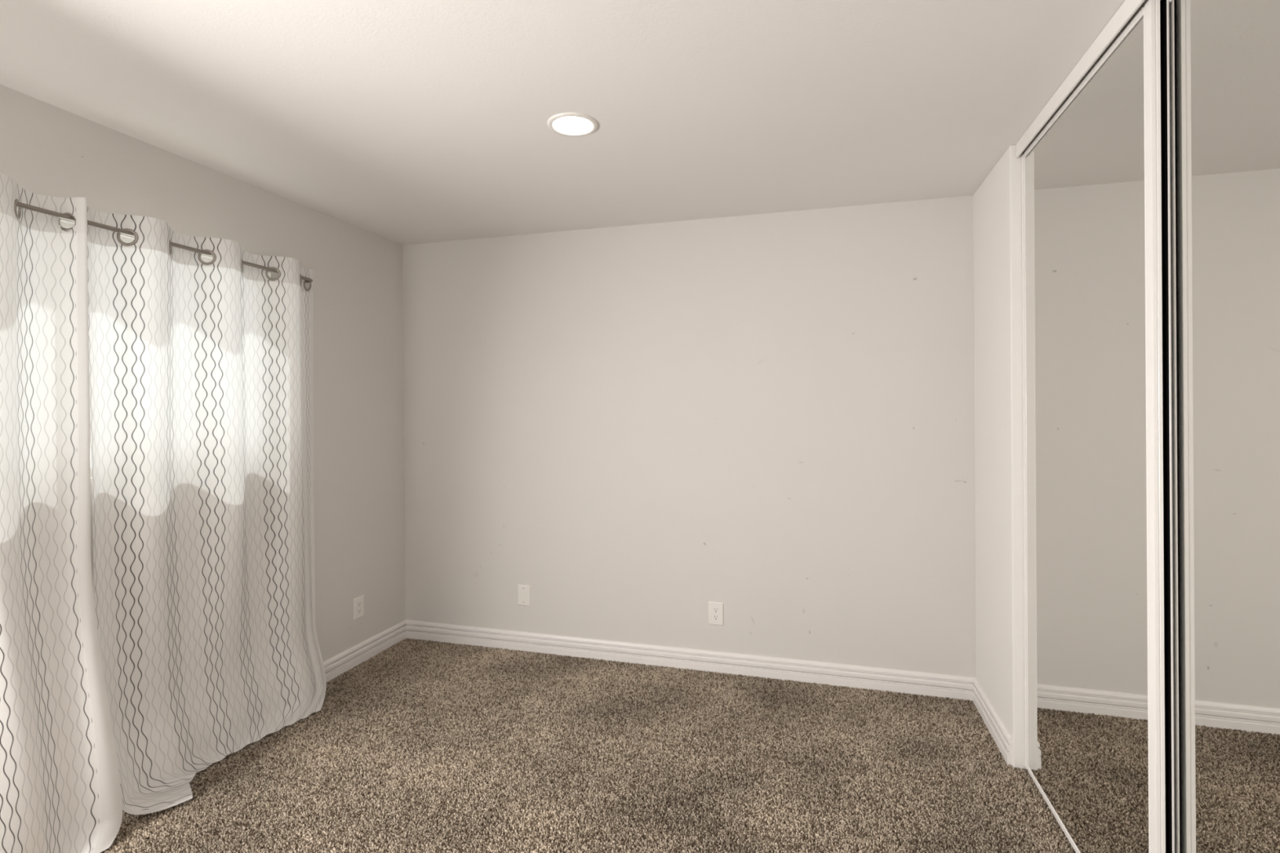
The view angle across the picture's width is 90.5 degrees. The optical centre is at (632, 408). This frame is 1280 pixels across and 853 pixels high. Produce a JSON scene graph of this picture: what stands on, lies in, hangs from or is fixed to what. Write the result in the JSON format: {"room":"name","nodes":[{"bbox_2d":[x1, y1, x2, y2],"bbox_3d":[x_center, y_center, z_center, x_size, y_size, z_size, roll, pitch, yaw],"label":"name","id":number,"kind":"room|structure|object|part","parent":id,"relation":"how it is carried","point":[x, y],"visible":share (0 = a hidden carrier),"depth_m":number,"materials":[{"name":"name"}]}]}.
{"room":"empty bedroom","nodes":[
{"label":"empty bedroom","id":0,"kind":"room"},
{"bbox_2d":[0,84,405,662],"bbox_3d":[-2.103,0.201,1.802,0.136,2.452,4.500,0,0,16],"label":"wall","id":1,"kind":"structure","parent":0,"point":[48,149],"depth_m":3.33,"materials":[{"name":"paint"}]},
{"bbox_2d":[17,210,212,483],"bbox_3d":[-1.903,-0.189,2.422,0.097,0.908,1.200,0,0,16],"label":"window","id":2,"kind":"structure","parent":1,"relation":"in","point":[65,225],"depth_m":2.38,"materials":[{"name":"white glass"}]},
{"bbox_2d":[16,201,312,283],"bbox_3d":[-1.818,-0.631,2.422,0.104,0.036,1.512,0,0,16],"label":"curtain rod","id":3,"kind":"object","parent":1,"relation":"attached to","point":[21,205],"visible":0.58,"depth_m":2.23,"materials":[{"name":"silver metal"}]},
{"bbox_2d":[0,173,122,852],"bbox_3d":[-1.840,0.353,1.904,0.232,2.108,0.459,0,0,16],"label":"curtain","id":4,"kind":"object","parent":3,"relation":"hanging from","point":[60,788],"visible":0.99,"depth_m":2.03,"materials":[{"name":"fabric"}]},
{"bbox_2d":[87,206,326,814],"bbox_3d":[-1.627,0.354,2.625,0.266,2.108,1.097,0,0,16],"label":"curtain","id":5,"kind":"object","parent":3,"relation":"hanging from","point":[202,372],"visible":0.96,"depth_m":2.54,"materials":[{"name":"fabric"}]},
{"bbox_2d":[353,595,364,620],"bbox_3d":[-1.529,1.110,3.538,0.007,0.116,0.083,0,0,16],"label":"wall outlet","id":6,"kind":"object","parent":1,"relation":"attached to","point":[358,602],"visible":1,"depth_m":3.53,"materials":[{"name":"white plastic"}]},
{"bbox_2d":[356,608,361,613],"bbox_3d":[-1.528,1.130,3.537,0.005,0.028,0.034,0,0,16],"label":"receptacle","id":7,"kind":"object","parent":6,"relation":"attached to","point":[358,610],"depth_m":3.54,"materials":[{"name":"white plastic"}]},
{"bbox_2d":[356,600,361,607],"bbox_3d":[-1.528,1.091,3.537,0.005,0.028,0.034,0,0,16],"label":"receptacle","id":8,"kind":"object","parent":6,"relation":"attached to","point":[358,602],"depth_m":3.54,"materials":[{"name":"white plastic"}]},
{"bbox_2d":[323,619,406,682],"bbox_3d":[-2.027,1.366,1.777,0.016,0.117,4.500,0,0,16],"label":"baseboard","id":9,"kind":"structure","parent":1,"relation":"attached to","point":[340,664],"depth_m":3.56,"materials":[{"name":"white wood"}]},
{"bbox_2d":[0,0,1124,244],"bbox_3d":[-0.089,-1.094,1.228,4.320,0.120,4.740,0,0,16],"label":"ceiling","id":10,"kind":"structure","parent":0,"point":[400,122],"depth_m":2.08,"materials":[{"name":"paint"}]},
{"bbox_2d":[546,112,598,136],"bbox_3d":[-0.218,-1.026,2.296,0.184,0.008,0.184,0,0,16],"label":"recessed light","id":11,"kind":"object","parent":10,"relation":"in","point":[570,124],"visible":1,"depth_m":2.29,"materials":[{"name":"white plastic"}]},
{"bbox_2d":[402,195,975,677],"bbox_3d":[0.552,0.198,3.444,4.320,2.452,0.120,0,0,16],"label":"wall","id":12,"kind":"structure","parent":0,"point":[768,417],"depth_m":3.43,"materials":[{"name":"paint"}]},
{"bbox_2d":[517,584,530,606],"bbox_3d":[-0.640,1.095,3.718,0.080,0.120,0.006,0,0,16],"label":"blank plate","id":13,"kind":"object","parent":12,"relation":"attached to","point":[523,591],"visible":1,"depth_m":3.71,"materials":[{"name":"white plastic"}]},
{"bbox_2d":[405,619,975,701],"bbox_3d":[0.115,1.365,3.495,3.198,0.117,0.016,0,0,16],"label":"baseboard","id":14,"kind":"structure","parent":12,"relation":"attached to","point":[913,682],"depth_m":3.41,"materials":[{"name":"white wood"}]},
{"bbox_2d":[708,601,724,625],"bbox_3d":[0.446,1.102,3.406,0.081,0.122,0.007,0,0,16],"label":"wall outlet","id":15,"kind":"object","parent":12,"relation":"attached to","point":[715,609],"visible":1,"depth_m":3.40,"materials":[{"name":"white plastic"}]},
{"bbox_2d":[712,614,719,620],"bbox_3d":[0.446,1.121,3.405,0.034,0.028,0.005,0,0,16],"label":"receptacle","id":16,"kind":"object","parent":15,"relation":"attached to","point":[715,617],"depth_m":3.40,"materials":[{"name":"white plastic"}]},
{"bbox_2d":[712,607,719,613],"bbox_3d":[0.446,1.083,3.405,0.034,0.028,0.005,0,0,16],"label":"receptacle","id":17,"kind":"object","parent":15,"relation":"attached to","point":[715,610],"depth_m":3.40,"materials":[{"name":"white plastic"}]},
{"bbox_2d":[973,144,1026,771],"bbox_3d":[1.093,0.187,0.886,0.130,2.452,4.500,0,0,16],"label":"wall","id":18,"kind":"structure","parent":0,"point":[997,202],"depth_m":2.63,"materials":[{"name":"paint"}]},
{"bbox_2d":[972,679,1012,765],"bbox_3d":[1.563,1.357,2.774,0.016,0.117,0.574,0,0,16],"label":"baseboard","id":19,"kind":"structure","parent":18,"relation":"attached to","point":[1002,739],"depth_m":2.71,"materials":[{"name":"white wood"}]},
{"bbox_2d":[1016,0,1160,158],"bbox_3d":[1.262,-1.010,1.483,0.094,0.054,2.048,0,0,16],"label":"trim","id":20,"kind":"structure","parent":18,"relation":"attached to","point":[1128,10],"depth_m":1.87,"materials":[{"name":"white metal"}]},
{"bbox_2d":[1021,0,1174,852],"bbox_3d":[1.402,0.202,1.990,0.036,2.380,0.991,0,0,16],"label":"door","id":21,"kind":"structure","parent":18,"relation":"in","point":[1096,328],"depth_m":1.79,"materials":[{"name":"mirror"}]},
{"bbox_3d":[1.397,1.382,1.992,0.016,0.019,0.917,0,0,16],"label":"rail","id":22,"kind":"part","parent":21,"relation":"part of","materials":[{"name":"white metal"}]},
{"bbox_3d":[1.389,-0.979,2.000,0.016,0.018,0.917,0,0,16],"label":"rail","id":23,"kind":"part","parent":21,"relation":"part of","materials":[{"name":"white metal"}]},
{"bbox_2d":[1168,0,1279,852],"bbox_3d":[1.157,0.199,1.028,0.020,2.380,1.087,0,0,16],"label":"door","id":24,"kind":"structure","parent":18,"relation":"in","point":[1224,55],"depth_m":1.32,"materials":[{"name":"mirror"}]},
{"bbox_3d":[-0.080,1.487,1.219,4.320,0.138,4.740,0,0,16],"label":"floor","id":25,"kind":"structure","parent":0,"visible":0},
{"bbox_2d":[100,638,1075,852],"bbox_3d":[-0.451,1.418,1.326,3.291,0.003,4.498,0,0,16],"label":"carpet","id":26,"kind":"object","parent":25,"relation":"on","point":[420,746],"visible":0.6,"depth_m":2.47,"materials":[{"name":"brown carpet"}]}
]}

